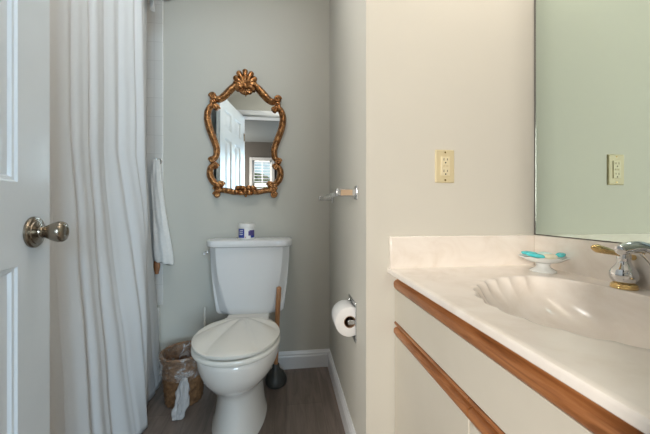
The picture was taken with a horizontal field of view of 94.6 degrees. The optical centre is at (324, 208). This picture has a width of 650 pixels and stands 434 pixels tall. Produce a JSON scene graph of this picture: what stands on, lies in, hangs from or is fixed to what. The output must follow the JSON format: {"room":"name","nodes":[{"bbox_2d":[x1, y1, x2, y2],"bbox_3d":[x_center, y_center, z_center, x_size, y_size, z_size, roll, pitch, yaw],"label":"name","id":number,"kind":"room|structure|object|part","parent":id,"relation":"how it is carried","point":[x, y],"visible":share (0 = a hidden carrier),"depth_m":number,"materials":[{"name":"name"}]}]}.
{"room":"bathroom","nodes":[
{"label":"bathroom","id":0,"kind":"room"},
{"bbox_2d":[141,367,344,433],"bbox_3d":[-0.389,1.027,0.936,2.630,0.100,1.956,0,0,-7],"label":"floor","id":1,"kind":"structure","parent":0,"point":[306,403],"depth_m":1.45,"materials":[{"name":"grey wood"}]},
{"bbox_2d":[157,307,158,331],"bbox_3d":[-1.214,0.769,0.843,0.746,0.415,1.704,0,0,-7],"label":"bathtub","id":2,"kind":"object","parent":1,"relation":"on","point":[157,307],"visible":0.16,"depth_m":1.71,"materials":[{"name":"white ceramic"}]},
{"bbox_2d":[159,341,203,408],"bbox_3d":[-0.726,0.848,1.547,0.231,0.249,0.230,0,0,-7],"label":"basket","id":3,"kind":"object","parent":1,"relation":"on","point":[183,385],"visible":0.73,"depth_m":1.47,"materials":[{"name":"brown wicker"}]},
{"bbox_2d":[203,307,205,326],"bbox_3d":[-0.686,0.768,1.711,0.072,0.417,0.072,0,0,-7],"label":"toilet brush","id":4,"kind":"object","parent":1,"relation":"on","point":[204,308],"visible":0.12,"depth_m":1.70,"materials":[{"name":"white plastic"}]},
{"bbox_2d":[191,237,291,433],"bbox_3d":[-0.386,0.572,1.426,0.469,0.811,0.716,0,0,-7],"label":"toilet","id":5,"kind":"object","parent":1,"relation":"on","point":[233,355],"visible":1,"depth_m":1.33,"materials":[{"name":"ceramic"}]},
{"bbox_3d":[-0.370,0.558,1.266,0.356,0.020,0.394,0,0,-7],"label":"seat","id":6,"kind":"part","parent":5,"relation":"part of","materials":[{"name":"white plastic"}]},
{"bbox_3d":[-0.370,0.524,1.269,0.354,0.036,0.400,0,0,-7],"label":"seat lid","id":7,"kind":"part","parent":5,"relation":"part of","materials":[{"name":"white plastic"}]},
{"bbox_3d":[-0.386,0.773,1.387,0.352,0.408,0.629,0,0,-7],"label":"bowl","id":8,"kind":"part","parent":5,"relation":"part of","materials":[{"name":"ceramic"}]},
{"bbox_2d":[238,223,254,239],"bbox_3d":[-0.437,0.123,1.673,0.090,0.086,0.090,0,0,-7],"label":"jar","id":9,"kind":"object","parent":5,"relation":"on","point":[245,230],"visible":1,"depth_m":1.64,"materials":[{"name":"white plastic"}]},
{"bbox_3d":[-0.437,0.091,1.673,0.090,0.023,0.090,0,0,-7],"label":"lid","id":10,"kind":"part","parent":9,"relation":"part of","materials":[{"name":"white plastic"}]},
{"bbox_3d":[-0.414,0.185,1.682,0.458,0.039,0.202,0,0,-7],"label":"tank lid","id":11,"kind":"part","parent":5,"relation":"part of","materials":[{"name":"white ceramic"}]},
{"bbox_3d":[-0.415,0.385,1.690,0.432,0.366,0.178,0,0,-7],"label":"tank","id":12,"kind":"part","parent":5,"relation":"part of","materials":[{"name":"white ceramic"}]},
{"bbox_2d":[265,286,286,388],"bbox_3d":[-0.272,0.695,1.660,0.121,0.564,0.152,0,0,-7],"label":"plunger","id":13,"kind":"object","parent":1,"relation":"on","point":[276,377],"visible":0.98,"depth_m":1.63,"materials":[{"name":"black rubber"}]},
{"bbox_2d":[265,363,286,388],"bbox_3d":[-0.274,0.919,1.676,0.121,0.116,0.120,0,0,-7],"label":"cup","id":14,"kind":"object","parent":13,"relation":"on","point":[276,377],"depth_m":1.64,"materials":[{"name":"black rubber"}]},
{"bbox_3d":[-0.262,0.646,1.638,0.028,0.466,0.108,0,0,-21],"label":"handle","id":15,"kind":"part","parent":13,"relation":"part of","materials":[{"name":"brown wood"}]},
{"bbox_2d":[394,278,643,433],"bbox_3d":[0.555,0.598,0.645,0.538,0.758,0.846,0,0,-7],"label":"vanity cabinet","id":16,"kind":"object","parent":1,"relation":"on","point":[451,377],"visible":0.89,"depth_m":0.61,"materials":[{"name":"beige laminate"}]},
{"bbox_3d":[0.275,0.653,0.820,0.019,0.448,0.418,0,0,-7],"label":"cabinet door","id":17,"kind":"part","parent":16,"relation":"part of","materials":[{"name":"beige laminate"}]},
{"bbox_3d":[0.273,0.406,0.820,0.023,0.046,0.418,0,0,-7],"label":"finger pull","id":18,"kind":"part","parent":16,"relation":"part of","materials":[{"name":"brown wood"}]},
{"bbox_3d":[0.330,0.653,0.401,0.019,0.448,0.419,0,0,-7],"label":"cabinet door","id":19,"kind":"part","parent":16,"relation":"part of","materials":[{"name":"beige laminate"}]},
{"bbox_3d":[0.327,0.406,0.401,0.023,0.046,0.419,0,0,-7],"label":"finger pull","id":20,"kind":"part","parent":16,"relation":"part of","materials":[{"name":"brown wood"}]},
{"bbox_2d":[387,235,649,433],"bbox_3d":[0.545,0.204,0.643,0.560,0.220,0.850,0,0,-7],"label":"countertop","id":21,"kind":"structure","parent":16,"relation":"on","point":[592,336],"depth_m":0.77,"materials":[{"name":"beige stone"}]},
{"bbox_2d":[518,254,569,273],"bbox_3d":[0.702,0.176,0.965,0.125,0.049,0.117,0,0,-7],"label":"soap dish","id":22,"kind":"object","parent":21,"relation":"on","point":[542,264],"visible":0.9,"depth_m":0.94,"materials":[{"name":"white ceramic"}]},
{"bbox_2d":[521,251,535,254],"bbox_3d":[0.680,0.147,0.999,0.046,0.014,0.023,0,0,14],"label":"soap bar","id":23,"kind":"object","parent":22,"relation":"on","point":[522,252],"visible":0.62,"depth_m":0.99,"materials":[{"name":"teal"}]},
{"bbox_2d":[526,253,544,257],"bbox_3d":[0.676,0.149,0.963,0.023,0.015,0.050,0,0,-44],"label":"soap bar","id":24,"kind":"object","parent":22,"relation":"on","point":[535,255],"visible":0.94,"depth_m":0.95,"materials":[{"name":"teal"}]},
{"bbox_2d":[518,254,569,263],"bbox_3d":[0.702,0.162,0.965,0.125,0.022,0.117,0,0,-7],"label":"bowl","id":25,"kind":"object","parent":22,"relation":"on","point":[560,259],"depth_m":0.94,"materials":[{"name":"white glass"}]},
{"bbox_2d":[544,254,557,258],"bbox_3d":[0.709,0.150,0.946,0.037,0.015,0.030,0,0,5],"label":"soap bar","id":26,"kind":"object","parent":22,"relation":"in","point":[547,256],"visible":0.93,"depth_m":0.93,"materials":[{"name":"beige"}]},
{"bbox_2d":[555,252,565,256],"bbox_3d":[0.747,0.145,0.951,0.034,0.014,0.023,0,0,-39],"label":"soap bar","id":27,"kind":"object","parent":22,"relation":"on","point":[559,254],"visible":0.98,"depth_m":0.94,"materials":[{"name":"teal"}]},
{"bbox_2d":[591,241,649,290],"bbox_3d":[0.716,0.135,0.658,0.170,0.131,0.251,0,0,-7],"label":"bathroom faucet","id":28,"kind":"object","parent":21,"relation":"on","point":[623,275],"visible":1,"depth_m":0.74,"materials":[{"name":"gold metal"}]},
{"bbox_3d":[0.728,0.110,0.760,0.120,0.043,0.021,0,0,-7],"label":"lever","id":29,"kind":"part","parent":28,"relation":"part of","materials":[{"name":"gold metal"}]},
{"bbox_3d":[0.712,0.131,0.657,0.162,0.124,0.043,0,0,-7],"label":"spout","id":30,"kind":"part","parent":28,"relation":"part of","materials":[{"name":"silver metal"}]},
{"bbox_2d":[157,0,329,376],"bbox_3d":[-0.508,-0.243,1.856,2.630,2.440,0.100,0,0,-7],"label":"wall","id":31,"kind":"structure","parent":0,"point":[285,44],"depth_m":1.82,"materials":[{"name":"beige paint"}]},
{"bbox_2d":[146,0,162,304],"bbox_3d":[-1.323,-0.453,1.695,0.772,2.020,0.010,0,0,-7],"label":"trim","id":32,"kind":"structure","parent":31,"relation":"attached to","point":[154,146],"depth_m":1.73,"materials":[{"name":"white tile"}]},
{"bbox_2d":[204,69,285,197],"bbox_3d":[-0.473,-0.449,1.783,0.482,0.765,0.056,0,0,-7],"label":"gilded mirror","id":33,"kind":"object","parent":31,"relation":"attached to","point":[245,126],"visible":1,"depth_m":1.79,"materials":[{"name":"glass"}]},
{"bbox_3d":[-0.666,-0.455,1.763,0.094,0.352,0.042,0,0,-7],"label":"frame moulding","id":34,"kind":"part","parent":33,"relation":"part of","materials":[{"name":"gold metal"}]},
{"bbox_3d":[-0.653,-0.198,1.764,0.089,0.151,0.041,0,0,-7],"label":"frame moulding","id":35,"kind":"part","parent":33,"relation":"part of","materials":[{"name":"gold metal"}]},
{"bbox_3d":[-0.573,-0.699,1.774,0.160,0.142,0.047,0,0,-7],"label":"frame moulding","id":36,"kind":"part","parent":33,"relation":"part of","materials":[{"name":"gold metal"}]},
{"bbox_3d":[-0.556,-0.106,1.777,0.169,0.045,0.034,0,0,-7],"label":"frame moulding","id":37,"kind":"part","parent":33,"relation":"part of","materials":[{"name":"gold metal"}]},
{"bbox_2d":[211,90,279,188],"bbox_3d":[-0.474,-0.427,1.799,0.442,0.650,0.010,0,0,-7],"label":"mirror glass","id":38,"kind":"object","parent":33,"relation":"attached to","point":[245,126],"depth_m":1.79,"materials":[{"name":"white"}]},
{"bbox_3d":[-0.389,-0.108,1.799,0.169,0.045,0.034,0,0,-7],"label":"frame moulding","id":39,"kind":"part","parent":33,"relation":"part of","materials":[{"name":"gold metal"}]},
{"bbox_3d":[-0.372,-0.696,1.801,0.162,0.142,0.047,0,0,-7],"label":"frame moulding","id":40,"kind":"part","parent":33,"relation":"part of","materials":[{"name":"gold metal"}]},
{"bbox_3d":[-0.292,-0.198,1.811,0.087,0.147,0.041,0,0,-7],"label":"frame moulding","id":41,"kind":"part","parent":33,"relation":"part of","materials":[{"name":"gold metal"}]},
{"bbox_3d":[-0.281,-0.453,1.813,0.094,0.351,0.042,0,0,-7],"label":"frame moulding","id":42,"kind":"part","parent":33,"relation":"part of","materials":[{"name":"gold metal"}]},
{"bbox_2d":[271,349,329,369],"bbox_3d":[-0.451,0.925,1.806,0.970,0.104,0.014,0,0,-7],"label":"baseboard","id":43,"kind":"structure","parent":31,"relation":"attached to","point":[299,359],"depth_m":1.84,"materials":[{"name":"white paint"}]},
{"bbox_3d":[-0.957,-0.273,1.715,0.036,0.036,0.044,0,0,-7],"label":"robe hook","id":44,"kind":"object","parent":31,"relation":"attached to","visible":0},
{"bbox_2d":[153,261,159,274],"bbox_3d":[-0.965,0.126,1.722,0.036,0.497,0.024,0,0,-7],"label":"bath brush","id":45,"kind":"object","parent":44,"relation":"hanging from","point":[156,265],"visible":0.38,"depth_m":1.71,"materials":[{"name":"red wood"}]},
{"bbox_2d":[150,159,173,264],"bbox_3d":[-0.921,0.021,1.698,0.126,0.598,0.048,0,0,-7],"label":"hand towel","id":46,"kind":"object","parent":44,"relation":"hanging from","point":[162,244],"visible":1,"depth_m":1.68,"materials":[{"name":"white fabric"}]},
{"bbox_2d":[330,0,399,433],"bbox_3d":[0.144,-0.243,1.455,0.120,2.440,0.862,0,0,-7],"label":"wall","id":47,"kind":"structure","parent":0,"point":[364,34],"depth_m":1.03,"materials":[{"name":"beige paint"}]},
{"bbox_2d":[318,186,357,202],"bbox_3d":[0.043,-0.061,1.436,0.084,0.054,0.637,0,0,-7],"label":"towel bar","id":48,"kind":"object","parent":47,"relation":"attached to","point":[338,192],"visible":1,"depth_m":1.13,"materials":[{"name":"silver metal"}]},
{"bbox_3d":[0.002,-0.060,1.731,0.077,0.024,0.026,0,0,-7],"label":"post","id":49,"kind":"part","parent":48,"relation":"part of","materials":[{"name":"silver metal"}]},
{"bbox_3d":[0.079,-0.062,1.139,0.077,0.028,0.026,0,0,-7],"label":"post","id":50,"kind":"part","parent":48,"relation":"part of","materials":[{"name":"silver metal"}]},
{"bbox_3d":[0.119,-0.062,1.145,0.008,0.052,0.040,0,0,-7],"label":"wall plate","id":51,"kind":"part","parent":48,"relation":"part of","materials":[{"name":"silver metal"}]},
{"bbox_2d":[328,350,355,433],"bbox_3d":[0.079,0.925,1.433,0.014,0.104,0.862,0,0,-7],"label":"baseboard","id":52,"kind":"structure","parent":47,"relation":"attached to","point":[347,422],"depth_m":1.44,"materials":[{"name":"white paint"}]},
{"bbox_2d":[346,294,356,342],"bbox_3d":[0.135,0.441,1.226,0.107,0.156,0.134,0,0,-7],"label":"toilet paper holder","id":53,"kind":"object","parent":47,"relation":"attached to","point":[350,322],"visible":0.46,"depth_m":1.16,"materials":[{"name":"silver metal"}]},
{"bbox_2d":[331,300,354,336],"bbox_3d":[0.091,0.441,1.220,0.116,0.116,0.101,0,0,-7],"label":"toilet paper roll","id":54,"kind":"object","parent":53,"relation":"on","point":[343,309],"visible":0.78,"depth_m":1.17,"materials":[{"name":"white paper"}]},
{"bbox_3d":[0.112,0.441,1.169,0.047,0.017,0.005,0,0,-7],"label":"roller arm","id":55,"kind":"part","parent":53,"relation":"part of","materials":[{"name":"silver metal"}]},
{"bbox_2d":[400,0,533,235],"bbox_3d":[0.580,-0.243,1.127,0.660,2.440,0.100,0,0,-7],"label":"wall","id":56,"kind":"structure","parent":0,"point":[467,66],"depth_m":1.07,"materials":[{"name":"beige paint"}]},
{"bbox_2d":[435,150,453,182],"bbox_3d":[0.421,-0.150,1.052,0.071,0.116,0.010,0,0,-7],"label":"wall outlet","id":57,"kind":"object","parent":56,"relation":"attached to","point":[444,159],"visible":1,"depth_m":1.05,"materials":[{"name":"beige plastic"}]},
{"bbox_2d":[441,156,449,175],"bbox_3d":[0.421,-0.150,1.050,0.034,0.067,0.004,0,0,-7],"label":"receptacle","id":58,"kind":"object","parent":57,"relation":"attached to","point":[445,160],"depth_m":1.05,"materials":[{"name":"beige plastic"}]},
{"bbox_2d":[389,235,534,268],"bbox_3d":[0.495,0.148,1.056,0.554,0.110,0.019,0,0,-7],"label":"backsplash","id":59,"kind":"structure","parent":56,"relation":"attached to","point":[460,250],"depth_m":1.04,"materials":[{"name":"beige stone"}]},
{"bbox_3d":[-0.293,-0.243,0.022,2.385,2.440,0.120,0,0,-7],"label":"wall","id":60,"kind":"structure","parent":0,"visible":0},
{"bbox_2d":[0,0,68,433],"bbox_3d":[-0.613,-0.046,0.409,0.163,2.023,0.724,0,0,-17],"label":"door","id":61,"kind":"structure","parent":60,"relation":"in","point":[26,230],"depth_m":0.67,"materials":[{"name":"white paint"}]},
{"bbox_3d":[-0.644,0.054,0.711,0.051,0.049,0.049,0,0,-17],"label":"knob","id":62,"kind":"part","parent":61,"relation":"part of","materials":[{"name":"silver metal"}]},
{"bbox_3d":[-0.806,-1.238,0.887,0.056,0.056,1.724,0,0,-7],"label":"shower curtain rod","id":63,"kind":"object","parent":60,"relation":"attached to","visible":0},
{"bbox_2d":[50,0,161,433],"bbox_3d":[-0.766,-0.144,0.884,0.125,2.230,1.639,0,0,-7],"label":"shower curtain","id":64,"kind":"object","parent":63,"relation":"hanging from","point":[105,371],"visible":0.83,"depth_m":1.10,"materials":[{"name":"white fabric"}]},
{"bbox_3d":[0.905,-0.243,0.619,0.145,2.440,0.994,0,0,-7],"label":"wall","id":65,"kind":"structure","parent":0,"visible":0},
{"bbox_2d":[534,0,649,243],"bbox_3d":[0.820,-0.490,0.679,0.007,1.166,0.844,0,0,-7],"label":"vanity mirror","id":66,"kind":"object","parent":65,"relation":"attached to","point":[592,57],"visible":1,"depth_m":0.89,"materials":[{"name":"silver glass"}]}
]}

